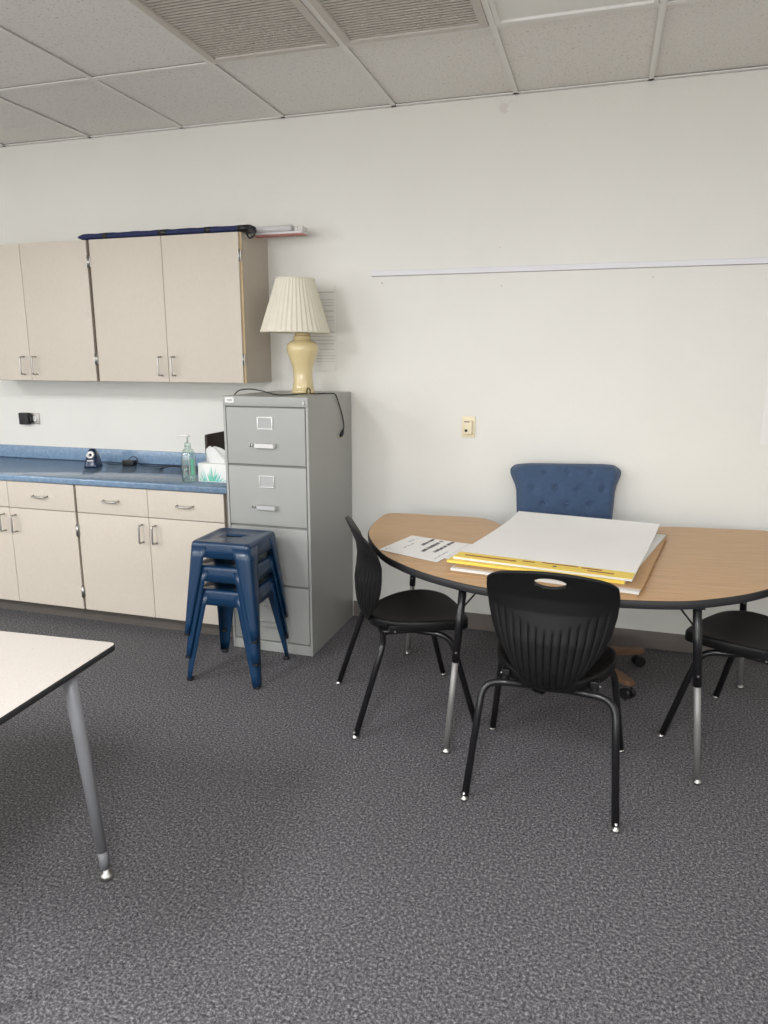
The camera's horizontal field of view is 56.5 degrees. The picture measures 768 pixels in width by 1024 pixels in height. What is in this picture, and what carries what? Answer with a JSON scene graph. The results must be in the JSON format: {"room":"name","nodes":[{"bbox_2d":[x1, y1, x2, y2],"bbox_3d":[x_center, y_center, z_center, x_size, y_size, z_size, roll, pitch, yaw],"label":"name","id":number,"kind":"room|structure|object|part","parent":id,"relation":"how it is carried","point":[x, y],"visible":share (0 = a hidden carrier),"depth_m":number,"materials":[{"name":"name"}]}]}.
{"room":"classroom","nodes":[
{"label":"classroom","id":0,"kind":"room"},
{"bbox_2d":[0,608,767,1023],"bbox_3d":[-1.580,1.633,-0.208,9.300,0.100,9.600,4,13,17],"label":"floor","id":1,"kind":"structure","parent":0,"point":[270,863],"depth_m":2.27,"materials":[{"name":"carpet"}]},
{"bbox_2d":[0,480,95,619],"bbox_3d":[-2.073,0.165,4.418,0.936,0.818,0.638,4,13,17],"label":"base cabinet","id":2,"kind":"object","parent":1,"relation":"on","point":[41,567],"visible":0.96,"depth_m":4.10,"materials":[{"name":"laminate"}]},
{"bbox_3d":[-2.198,0.062,4.117,0.010,0.108,0.044,4,13,17],"label":"handle","id":3,"kind":"part","parent":2,"relation":"part of","materials":[{"name":"silver metal"}]},
{"bbox_3d":[-2.368,-0.119,4.163,0.452,0.151,0.016,4,13,17],"label":"drawer","id":4,"kind":"part","parent":2,"relation":"part of","materials":[{"name":"laminate"}]},
{"bbox_3d":[-2.369,0.235,4.239,0.452,0.565,0.016,4,13,17],"label":"door","id":5,"kind":"part","parent":2,"relation":"part of","materials":[{"name":"laminate"}]},
{"bbox_3d":[-2.120,0.067,4.094,0.010,0.108,0.044,4,13,17],"label":"handle","id":6,"kind":"part","parent":2,"relation":"part of","materials":[{"name":"silver metal"}]},
{"bbox_3d":[-1.939,-0.086,4.011,0.105,0.014,0.033,4,13,17],"label":"handle","id":7,"kind":"part","parent":2,"relation":"part of","materials":[{"name":"silver metal"}]},
{"bbox_3d":[-1.932,-0.091,4.033,0.452,0.151,0.016,4,13,17],"label":"drawer","id":8,"kind":"part","parent":2,"relation":"part of","materials":[{"name":"laminate"}]},
{"bbox_3d":[-1.933,0.263,4.110,0.452,0.565,0.016,4,13,17],"label":"door","id":9,"kind":"part","parent":2,"relation":"part of","materials":[{"name":"laminate"}]},
{"bbox_2d":[0,631,114,882],"bbox_3d":[-1.623,0.758,2.000,1.584,0.680,0.760,3,13,13],"label":"table","id":10,"kind":"object","parent":1,"relation":"on","point":[32,666],"visible":1,"depth_m":1.99,"materials":[{"name":"white laminate"}]},
{"bbox_3d":[-0.843,0.715,2.016,0.077,0.571,0.038,-11,16,-41],"label":"leg","id":11,"kind":"part","parent":10,"relation":"part of","materials":[{"name":"silver metal"}]},
{"bbox_2d":[75,485,232,636],"bbox_3d":[-1.186,0.223,4.155,0.942,0.818,0.638,4,13,17],"label":"base cabinet","id":12,"kind":"object","parent":1,"relation":"on","point":[136,543],"visible":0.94,"depth_m":3.91,"materials":[{"name":"laminate"}]},
{"bbox_3d":[-1.489,-0.056,3.878,0.105,0.014,0.033,4,13,17],"label":"handle","id":13,"kind":"part","parent":12,"relation":"part of","materials":[{"name":"silver metal"}]},
{"bbox_3d":[-1.483,-0.061,3.900,0.456,0.151,0.016,4,13,17],"label":"drawer","id":14,"kind":"part","parent":12,"relation":"part of","materials":[{"name":"laminate"}]},
{"bbox_2d":[0,444,226,493],"bbox_3d":[-2.053,-0.296,4.325,2.796,0.118,0.615,4,13,17],"label":"countertop","id":15,"kind":"structure","parent":12,"relation":"on","point":[25,463],"depth_m":4.26,"materials":[{"name":"blue laminate"}]},
{"bbox_2d":[84,448,102,467],"bbox_3d":[-1.768,-0.331,4.339,0.092,0.108,0.102,-1,12,-3],"label":"pencil sharpener","id":16,"kind":"object","parent":15,"relation":"on","point":[92,460],"visible":1,"depth_m":4.31,"materials":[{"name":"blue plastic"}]},
{"bbox_2d":[106,456,197,470],"bbox_3d":[-1.387,-0.297,4.315,0.629,0.053,0.143,5,13,23],"label":"power cord","id":17,"kind":"object","parent":15,"relation":"on","point":[128,462],"visible":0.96,"depth_m":4.37,"materials":[{"name":"black plastic"}]},
{"bbox_2d":[177,434,196,482],"bbox_3d":[-1.041,-0.285,3.789,0.085,0.252,0.077,-5,13,-24],"label":"pump bottle","id":18,"kind":"object","parent":15,"relation":"on","point":[181,435],"visible":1,"depth_m":3.77,"materials":[{"name":"clear plastic"}]},
{"bbox_2d":[198,446,225,482],"bbox_3d":[-0.869,-0.259,3.829,0.224,0.185,0.117,4,13,17],"label":"tissue box","id":19,"kind":"object","parent":15,"relation":"on","point":[213,469],"visible":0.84,"depth_m":3.80,"materials":[{"name":"white cardboard"}]},
{"bbox_2d":[199,468,225,481],"bbox_3d":[-0.898,-0.206,3.788,0.189,0.090,0.001,4,13,17],"label":"print","id":20,"kind":"object","parent":19,"relation":"attached to","point":[205,474],"depth_m":3.79},
{"bbox_2d":[205,431,224,453],"bbox_3d":[-0.923,-0.333,4.042,0.016,0.240,0.305,4,13,17],"label":"board","id":21,"kind":"object","parent":15,"relation":"on","point":[216,439],"visible":0.29,"depth_m":3.96,"materials":[{"name":"black"}]},
{"bbox_3d":[-1.483,0.292,3.976,0.456,0.565,0.016,4,13,17],"label":"door","id":22,"kind":"part","parent":12,"relation":"part of","materials":[{"name":"laminate"}]},
{"bbox_3d":[-1.311,0.120,3.854,0.010,0.108,0.044,4,13,17],"label":"handle","id":23,"kind":"part","parent":12,"relation":"part of","materials":[{"name":"silver metal"}]},
{"bbox_3d":[-1.233,0.125,3.830,0.010,0.108,0.044,4,13,17],"label":"handle","id":24,"kind":"part","parent":12,"relation":"part of","materials":[{"name":"silver metal"}]},
{"bbox_3d":[-1.051,-0.028,3.748,0.105,0.014,0.033,4,13,17],"label":"handle","id":25,"kind":"part","parent":12,"relation":"part of","materials":[{"name":"silver metal"}]},
{"bbox_3d":[-1.044,-0.033,3.769,0.456,0.151,0.016,4,13,17],"label":"drawer","id":26,"kind":"part","parent":12,"relation":"part of","materials":[{"name":"laminate"}]},
{"bbox_3d":[-1.044,0.321,3.846,0.456,0.565,0.016,4,13,17],"label":"door","id":27,"kind":"part","parent":12,"relation":"part of","materials":[{"name":"laminate"}]},
{"bbox_2d":[187,575,289,689],"bbox_3d":[-0.711,0.556,3.485,0.381,0.452,0.381,3,13,15],"label":"metal stool","id":28,"kind":"object","parent":1,"relation":"on","point":[224,596],"visible":0.66,"depth_m":3.38,"materials":[{"name":"blue metal"}]},
{"bbox_3d":[-0.889,0.581,3.386,0.110,0.420,0.126,-7,14,-29],"label":"leg","id":29,"kind":"part","parent":28,"relation":"part of","materials":[{"name":"blue metal"}]},
{"bbox_3d":[-0.812,0.522,3.660,0.126,0.420,0.110,-7,14,-29],"label":"leg","id":30,"kind":"part","parent":28,"relation":"part of","materials":[{"name":"blue metal"}]},
{"bbox_2d":[186,553,288,666],"bbox_3d":[-0.710,0.444,3.460,0.381,0.452,0.381,3,13,15],"label":"metal stool","id":31,"kind":"object","parent":28,"relation":"on","point":[212,570],"visible":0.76,"depth_m":3.31,"materials":[{"name":"blue metal"}]},
{"bbox_3d":[-0.889,0.469,3.362,0.110,0.420,0.126,-7,14,-29],"label":"leg","id":32,"kind":"part","parent":31,"relation":"part of","materials":[{"name":"blue metal"}]},
{"bbox_2d":[184,528,287,643],"bbox_3d":[-0.710,0.333,3.436,0.381,0.452,0.381,3,13,15],"label":"metal stool","id":33,"kind":"object","parent":31,"relation":"on","point":[244,546],"visible":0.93,"depth_m":3.28,"materials":[{"name":"blue metal"}]},
{"bbox_3d":[-0.888,0.358,3.338,0.110,0.420,0.126,-7,14,-29],"label":"leg","id":34,"kind":"part","parent":33,"relation":"part of","materials":[{"name":"blue metal"}]},
{"bbox_3d":[-0.710,0.147,3.396,0.309,0.072,0.309,3,13,15],"label":"seat","id":35,"kind":"part","parent":33,"relation":"part of","materials":[{"name":"blue metal"}]},
{"bbox_3d":[-0.609,0.374,3.263,0.126,0.420,0.110,-7,14,-29],"label":"leg","id":36,"kind":"part","parent":33,"relation":"part of","materials":[{"name":"blue metal"}]},
{"bbox_3d":[-0.532,0.316,3.536,0.110,0.420,0.126,-7,14,-29],"label":"leg","id":37,"kind":"part","parent":33,"relation":"part of","materials":[{"name":"blue metal"}]},
{"bbox_3d":[-0.710,0.259,3.420,0.309,0.072,0.309,3,13,15],"label":"seat","id":38,"kind":"part","parent":31,"relation":"part of","materials":[{"name":"blue metal"}]},
{"bbox_3d":[-0.609,0.486,3.287,0.126,0.420,0.110,-7,14,-29],"label":"leg","id":39,"kind":"part","parent":31,"relation":"part of","materials":[{"name":"blue metal"}]},
{"bbox_3d":[-0.532,0.427,3.560,0.110,0.420,0.126,-7,14,-29],"label":"leg","id":40,"kind":"part","parent":31,"relation":"part of","materials":[{"name":"blue metal"}]},
{"bbox_3d":[-0.710,0.370,3.444,0.309,0.072,0.309,3,13,15],"label":"seat","id":41,"kind":"part","parent":28,"relation":"part of","materials":[{"name":"blue metal"}]},
{"bbox_3d":[-0.609,0.597,3.311,0.126,0.420,0.110,-7,14,-29],"label":"leg","id":42,"kind":"part","parent":28,"relation":"part of","materials":[{"name":"blue metal"}]},
{"bbox_3d":[-0.532,0.538,3.584,0.110,0.420,0.126,-7,14,-29],"label":"leg","id":43,"kind":"part","parent":28,"relation":"part of","materials":[{"name":"blue metal"}]},
{"bbox_2d":[222,391,352,655],"bbox_3d":[-0.496,0.026,3.884,0.455,1.320,0.646,4,13,17],"label":"filing cabinet","id":44,"kind":"object","parent":1,"relation":"on","point":[289,467],"visible":0.7,"depth_m":3.61,"materials":[{"name":"grey metal"}]},
{"bbox_3d":[-0.763,-0.553,3.524,0.048,0.026,0.002,4,13,17],"label":"name plate","id":45,"kind":"part","parent":44,"relation":"part of","materials":[{"name":"white plastic"}]},
{"bbox_3d":[-0.585,-0.324,3.505,0.116,0.020,0.026,4,13,17],"label":"handle","id":46,"kind":"part","parent":44,"relation":"part of","materials":[{"name":"silver metal"}]},
{"bbox_3d":[-0.580,-0.371,3.512,0.422,0.280,0.012,4,13,17],"label":"drawer","id":47,"kind":"part","parent":44,"relation":"part of","materials":[{"name":"grey metal"}]},
{"bbox_3d":[-0.586,-0.022,3.570,0.116,0.020,0.026,4,13,17],"label":"handle","id":48,"kind":"part","parent":44,"relation":"part of","materials":[{"name":"silver metal"}]},
{"bbox_3d":[-0.587,0.581,3.700,0.116,0.020,0.026,4,13,17],"label":"handle","id":49,"kind":"part","parent":44,"relation":"part of","materials":[{"name":"silver metal"}]},
{"bbox_3d":[-0.580,-0.078,3.575,0.422,0.299,0.012,4,13,17],"label":"drawer","id":50,"kind":"part","parent":44,"relation":"part of","materials":[{"name":"grey metal"}]},
{"bbox_3d":[-0.581,0.223,3.640,0.422,0.296,0.012,4,13,17],"label":"drawer","id":51,"kind":"part","parent":44,"relation":"part of","materials":[{"name":"grey metal"}]},
{"bbox_3d":[-0.581,0.525,3.705,0.422,0.299,0.012,4,13,17],"label":"drawer","id":52,"kind":"part","parent":44,"relation":"part of","materials":[{"name":"grey metal"}]},
{"bbox_2d":[234,276,343,437],"bbox_3d":[-0.463,-0.789,3.698,0.431,0.825,0.548,4,13,17],"label":"table lamp","id":53,"kind":"object","parent":44,"relation":"on","point":[294,306],"visible":1,"depth_m":3.64,"materials":[{"name":"beige ceramic"}]},
{"bbox_3d":[-0.449,-0.515,3.667,0.619,0.241,0.130,-7,14,-30],"label":"cord","id":54,"kind":"part","parent":53,"relation":"part of","materials":[{"name":"black plastic"}]},
{"bbox_3d":[-0.466,-1.075,3.732,0.368,0.279,0.368,4,13,17],"label":"lamp shade","id":55,"kind":"part","parent":53,"relation":"part of","materials":[{"name":"beige fabric"}]},
{"bbox_2d":[336,516,474,739],"bbox_3d":[0.087,0.439,3.094,0.542,0.847,0.535,-2,12,-11],"label":"chair","id":56,"kind":"object","parent":1,"relation":"on","point":[418,611],"visible":0.99,"depth_m":2.96,"materials":[{"name":"black plastic"},{"name":"black metal"},{"name":"chrome"}]},
{"bbox_3d":[-0.102,0.615,3.281,0.252,0.403,0.098,11,17,42],"label":"leg","id":57,"kind":"part","parent":56,"relation":"part of","materials":[{"name":"black metal"}]},
{"bbox_3d":[-0.101,0.244,3.014,0.111,0.434,0.429,-2,12,-11],"label":"backrest","id":58,"kind":"part","parent":56,"relation":"part of","materials":[{"name":"black plastic"}]},
{"bbox_3d":[-0.033,0.690,2.937,0.098,0.403,0.252,6,13,24],"label":"leg","id":59,"kind":"part","parent":56,"relation":"part of","materials":[{"name":"black metal"}]},
{"bbox_3d":[0.084,0.452,3.096,0.256,0.047,0.344,-2,12,-11],"label":"seat frame","id":60,"kind":"part","parent":56,"relation":"part of","materials":[{"name":"black metal"}]},
{"bbox_3d":[0.136,0.435,3.103,0.419,0.065,0.428,-2,12,-11],"label":"seat","id":61,"kind":"part","parent":56,"relation":"part of","materials":[{"name":"black plastic"}]},
{"bbox_3d":[0.186,0.598,3.359,0.267,0.404,0.027,-8,15,-34],"label":"leg","id":62,"kind":"part","parent":56,"relation":"part of","materials":[{"name":"black metal"}]},
{"bbox_3d":[0.262,0.681,2.972,0.250,0.404,0.126,-2,12,-11],"label":"leg","id":63,"kind":"part","parent":56,"relation":"part of","materials":[{"name":"black metal"}]},
{"bbox_2d":[460,570,623,833],"bbox_3d":[0.603,0.555,2.557,0.535,0.847,0.542,4,13,19],"label":"chair","id":64,"kind":"object","parent":1,"relation":"on","point":[552,639],"visible":1,"depth_m":2.34,"materials":[{"name":"black plastic"}]},
{"bbox_3d":[0.381,0.781,2.516,0.252,0.403,0.098,-3,13,-16],"label":"leg","id":65,"kind":"part","parent":64,"relation":"part of","materials":[{"name":"black metal"}]},
{"bbox_3d":[0.459,0.719,2.798,0.027,0.404,0.267,-1,12,-4],"label":"leg","id":66,"kind":"part","parent":64,"relation":"part of","materials":[{"name":"black metal"}]},
{"bbox_3d":[0.602,0.569,2.557,0.344,0.047,0.256,4,13,19],"label":"seat frame","id":67,"kind":"part","parent":64,"relation":"part of","materials":[{"name":"black metal"}]},
{"bbox_3d":[0.539,0.392,2.337,0.429,0.434,0.111,4,13,19],"label":"backrest","id":68,"kind":"part","parent":64,"relation":"part of","materials":[{"name":"black plastic"}]},
{"bbox_3d":[0.620,0.544,2.603,0.428,0.065,0.419,4,13,19],"label":"seat","id":69,"kind":"part","parent":64,"relation":"part of","materials":[{"name":"black plastic"}]},
{"bbox_3d":[0.719,0.807,2.399,0.098,0.403,0.252,-8,15,-34],"label":"leg","id":70,"kind":"part","parent":64,"relation":"part of","materials":[{"name":"black metal"}]},
{"bbox_3d":[0.841,0.748,2.665,0.027,0.404,0.267,11,16,42],"label":"leg","id":71,"kind":"part","parent":64,"relation":"part of","materials":[{"name":"black metal"}]},
{"bbox_2d":[368,513,767,785],"bbox_3d":[0.808,0.512,3.110,1.916,0.700,1.204,3,12,12],"label":"table","id":72,"kind":"object","parent":1,"relation":"on","point":[697,569],"visible":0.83,"depth_m":2.81,"materials":[{"name":"brown wood"}]},
{"bbox_3d":[0.154,0.231,3.581,0.055,0.295,0.048,3,12,12],"label":"leg","id":73,"kind":"part","parent":72,"relation":"part of","materials":[{"name":"black metal"}]},
{"bbox_2d":[379,535,467,561],"bbox_3d":[0.171,0.155,3.085,0.302,0.001,0.334,7,14,30],"label":"paper sheet","id":74,"kind":"object","parent":72,"relation":"on","point":[435,550],"visible":1,"depth_m":3.08,"materials":[{"name":"white paper"}]},
{"bbox_2d":[445,543,471,558],"bbox_3d":[0.315,0.168,3.034,0.270,0.001,0.288,6,14,26],"label":"paper sheet","id":75,"kind":"object","parent":72,"relation":"on","point":[468,545],"visible":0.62,"depth_m":3.03,"materials":[{"name":"white paper"}]},
{"bbox_3d":[0.286,0.424,2.685,0.058,0.295,0.044,3,12,12],"label":"leg","id":76,"kind":"part","parent":72,"relation":"part of","materials":[{"name":"black metal"}]},
{"bbox_2d":[447,570,637,597],"bbox_3d":[0.755,0.179,2.981,0.695,0.003,0.917,6,14,26],"label":"cardboard sheet","id":77,"kind":"object","parent":72,"relation":"on","point":[450,571],"visible":0.09,"depth_m":2.67,"materials":[{"name":"cardboard"}]},
{"bbox_2d":[450,564,640,594],"bbox_3d":[0.771,0.167,3.006,0.692,0.010,0.917,6,14,26],"label":"pad","id":78,"kind":"object","parent":77,"relation":"on","point":[622,589],"visible":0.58,"depth_m":2.61,"materials":[{"name":"grey paper"}]},
{"bbox_2d":[454,533,667,589],"bbox_3d":[0.784,0.157,3.018,0.696,0.003,0.919,6,14,26],"label":"cardboard sheet","id":79,"kind":"object","parent":78,"relation":"on","point":[644,570],"visible":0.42,"depth_m":2.72,"materials":[{"name":"beige cardboard"}]},
{"bbox_2d":[447,534,665,583],"bbox_3d":[0.751,0.148,3.025,0.708,0.010,0.866,7,14,29],"label":"pad","id":80,"kind":"object","parent":79,"relation":"on","point":[658,538],"visible":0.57,"depth_m":2.75,"materials":[{"name":"yellow paper"}]},
{"bbox_2d":[453,511,659,581],"bbox_3d":[0.775,0.120,3.069,0.676,0.027,0.891,6,14,26],"label":"pad","id":81,"kind":"object","parent":80,"relation":"on","point":[587,546],"visible":1,"depth_m":3.00,"materials":[{"name":"white paper"}]},
{"bbox_3d":[1.086,0.469,2.485,0.062,0.295,0.044,3,12,12],"label":"leg","id":82,"kind":"part","parent":72,"relation":"part of","materials":[{"name":"black metal"}]},
{"bbox_3d":[1.625,0.308,3.230,0.056,0.294,0.044,3,12,12],"label":"leg","id":83,"kind":"part","parent":72,"relation":"part of","materials":[{"name":"black metal"}]},
{"bbox_2d":[510,463,645,699],"bbox_3d":[0.950,0.295,3.444,0.699,0.982,0.674,1,12,5],"label":"office chair","id":84,"kind":"object","parent":1,"relation":"on","point":[581,490],"visible":0.49,"depth_m":3.59,"materials":[{"name":"blue fabric"}]},
{"bbox_3d":[0.924,-0.015,3.649,0.556,0.462,0.144,1,12,5],"label":"backrest","id":85,"kind":"part","parent":84,"relation":"part of","materials":[{"name":"blue fabric"}]},
{"bbox_3d":[1.032,0.716,3.341,0.060,0.067,0.337,-6,14,-27],"label":"arm","id":86,"kind":"part","parent":84,"relation":"part of","materials":[{"name":"brown wood"}]},
{"bbox_3d":[1.129,0.674,3.536,0.337,0.067,0.060,-2,12,-10],"label":"arm","id":87,"kind":"part","parent":84,"relation":"part of","materials":[{"name":"brown wood"}]},
{"bbox_2d":[657,610,767,737],"bbox_3d":[1.486,0.504,2.800,0.535,0.847,0.542,-11,16,-41],"label":"chair","id":88,"kind":"object","parent":1,"relation":"on","point":[732,634],"visible":0.91,"depth_m":2.83,"materials":[{"name":"black plastic"}]},
{"bbox_3d":[1.243,0.717,2.814,0.126,0.404,0.250,-11,16,-41],"label":"leg","id":89,"kind":"part","parent":88,"relation":"part of","materials":[{"name":"black metal"}]},
{"bbox_3d":[1.541,0.660,3.080,0.027,0.404,0.267,-4,13,-18],"label":"leg","id":90,"kind":"part","parent":88,"relation":"part of","materials":[{"name":"black metal"}]},
{"bbox_3d":[1.452,0.494,2.836,0.428,0.065,0.419,-11,16,-41],"label":"seat","id":91,"kind":"part","parent":88,"relation":"part of","materials":[{"name":"black plastic"}]},
{"bbox_3d":[1.488,0.517,2.800,0.344,0.047,0.256,-11,16,-41],"label":"seat frame","id":92,"kind":"part","parent":88,"relation":"part of","materials":[{"name":"black metal"}]},
{"bbox_2d":[0,69,767,634],"bbox_3d":[-0.164,-0.737,4.037,9.300,2.948,0.120,4,13,17],"label":"wall","id":93,"kind":"structure","parent":0,"point":[659,376],"depth_m":3.68,"materials":[{"name":"paint"}]},
{"bbox_2d":[30,413,39,423],"bbox_3d":[-2.293,-0.609,4.657,0.116,0.072,0.010,4,13,17],"label":"wall outlet","id":94,"kind":"object","parent":93,"relation":"attached to","point":[36,418],"visible":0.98,"depth_m":4.64,"materials":[{"name":"plastic"}]},
{"bbox_2d":[18,413,32,424],"bbox_3d":[-2.329,-0.607,4.646,0.088,0.076,0.030,4,13,17],"label":"plug adapter","id":95,"kind":"object","parent":94,"relation":"attached to","point":[24,418],"visible":1,"depth_m":4.63,"materials":[{"name":"black plastic"}]},
{"bbox_2d":[0,240,99,380],"bbox_3d":[-2.031,-1.177,4.264,0.934,0.766,0.362,4,13,17],"label":"upper cabinet","id":96,"kind":"object","parent":93,"relation":"attached to","point":[48,327],"visible":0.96,"depth_m":4.09,"materials":[{"name":"laminate"}]},
{"bbox_3d":[-2.286,-1.164,4.204,0.450,0.763,0.016,4,13,17],"label":"door","id":97,"kind":"part","parent":96,"relation":"part of","materials":[{"name":"laminate"}]},
{"bbox_3d":[-2.118,-0.858,4.188,0.009,0.109,0.040,4,13,17],"label":"handle","id":98,"kind":"part","parent":96,"relation":"part of","materials":[{"name":"silver metal"}]},
{"bbox_3d":[-2.038,-0.853,4.164,0.009,0.109,0.040,4,13,17],"label":"handle","id":99,"kind":"part","parent":96,"relation":"part of","materials":[{"name":"silver metal"}]},
{"bbox_2d":[0,444,205,465],"bbox_3d":[-1.967,-0.374,4.599,2.796,0.080,0.021,4,13,17],"label":"backsplash","id":100,"kind":"structure","parent":93,"relation":"attached to","point":[6,450],"depth_m":4.53,"materials":[{"name":"blue laminate"}]},
{"bbox_2d":[87,232,271,382],"bbox_3d":[-1.144,-1.119,4.001,0.940,0.766,0.362,4,13,17],"label":"upper cabinet","id":101,"kind":"object","parent":93,"relation":"attached to","point":[188,308],"visible":1,"depth_m":3.86,"materials":[{"name":"laminate"}]},
{"bbox_3d":[-1.401,-1.107,3.941,0.453,0.763,0.016,4,13,17],"label":"door","id":102,"kind":"part","parent":101,"relation":"part of","materials":[{"name":"laminate"}]},
{"bbox_3d":[-1.231,-0.800,3.924,0.009,0.109,0.040,4,13,17],"label":"handle","id":103,"kind":"part","parent":101,"relation":"part of","materials":[{"name":"silver metal"}]},
{"bbox_2d":[78,224,256,239],"bbox_3d":[-1.163,-1.475,3.840,1.098,0.077,0.113,4,13,17],"label":"fabric bundle","id":104,"kind":"object","parent":101,"relation":"on","point":[248,229],"visible":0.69,"depth_m":3.78,"materials":[{"name":"blue fabric"}]},
{"bbox_3d":[-1.151,-0.795,3.900,0.009,0.109,0.040,4,13,17],"label":"handle","id":105,"kind":"part","parent":101,"relation":"part of","materials":[{"name":"silver metal"}]},
{"bbox_3d":[-0.964,-1.078,3.812,0.453,0.763,0.016,4,13,17],"label":"door","id":106,"kind":"part","parent":101,"relation":"part of","materials":[{"name":"laminate"}]},
{"bbox_2d":[248,225,307,237],"bbox_3d":[-0.608,-1.493,3.804,0.409,0.049,0.080,4,13,17],"label":"pack","id":107,"kind":"object","parent":101,"relation":"on","point":[277,230],"visible":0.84,"depth_m":3.76},
{"bbox_2d":[310,285,335,370],"bbox_3d":[-0.354,-1.015,3.968,0.180,0.460,0.008,4,13,17],"label":"chart","id":108,"kind":"object","parent":93,"relation":"attached to","point":[325,360],"visible":0.59,"depth_m":3.97,"materials":[{"name":"white paper"}]},
{"bbox_2d":[0,0,767,146],"bbox_3d":[-1.576,-1.116,-0.802,9.300,0.031,9.600,4,13,17],"label":"grid","id":109,"kind":"object","parent":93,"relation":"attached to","point":[662,5],"depth_m":3.19,"materials":[{"name":"white metal"}]},
{"bbox_2d":[462,416,474,436],"bbox_3d":[0.449,-0.454,3.824,0.072,0.112,0.034,4,13,17],"label":"wall control","id":110,"kind":"object","parent":93,"relation":"attached to","point":[468,422],"visible":1,"depth_m":3.82,"materials":[{"name":"beige plastic"}]},
{"bbox_2d":[354,601,749,659],"bbox_3d":[2.042,0.718,3.595,4.645,0.095,0.010,4,13,17],"label":"baseboard","id":111,"kind":"structure","parent":93,"relation":"attached to","point":[621,636],"depth_m":3.79,"materials":[{"name":"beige rubber"}]},
{"bbox_2d":[372,257,767,276],"bbox_3d":[2.005,-1.137,3.207,4.328,0.029,0.010,4,13,17],"label":"rail","id":112,"kind":"object","parent":93,"relation":"attached to","point":[763,260],"visible":1,"depth_m":3.51,"materials":[{"name":"white metal"}]},
{"bbox_2d":[760,378,767,443],"bbox_3d":[2.035,-0.522,3.333,0.465,0.430,0.003,4,13,17],"label":"paper sheet","id":113,"kind":"object","parent":93,"relation":"attached to","point":[764,433],"visible":1,"depth_m":3.42,"materials":[{"name":"white paper"}]},
{"bbox_2d":[0,0,767,144],"bbox_3d":[-1.575,-1.163,-0.810,9.284,0.115,9.588,4,13,17],"label":"ceiling","id":114,"kind":"structure","parent":0,"point":[95,37],"depth_m":3.12,"materials":[{"name":"tile"}]},
{"bbox_2d":[128,0,338,62],"bbox_3d":[-0.635,-1.812,2.431,0.583,0.040,1.194,4,13,17],"label":"ceiling vent","id":115,"kind":"object","parent":114,"relation":"in","point":[218,30],"visible":0.92,"depth_m":2.75,"materials":[{"name":"silver metal"}]},
{"bbox_2d":[308,0,488,45],"bbox_3d":[-0.051,-1.773,2.258,0.583,0.040,1.194,4,13,17],"label":"ceiling vent","id":116,"kind":"object","parent":114,"relation":"in","point":[355,22],"visible":0.91,"depth_m":2.68,"materials":[{"name":"silver metal"}]},
{"bbox_2d":[488,0,659,25],"bbox_3d":[0.534,-1.763,2.078,0.583,0.094,1.194,4,13,17],"label":"ceiling light","id":117,"kind":"object","parent":114,"relation":"attached to","point":[504,12],"visible":1,"depth_m":2.61,"materials":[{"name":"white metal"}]},
{"bbox_2d":[494,0,648,19],"bbox_3d":[0.534,-1.730,2.085,0.547,0.006,1.158,4,13,17],"label":"diffuser","id":118,"kind":"object","parent":117,"relation":"attached to","point":[503,9],"depth_m":2.60,"materials":[{"name":"white plastic"}]}
]}

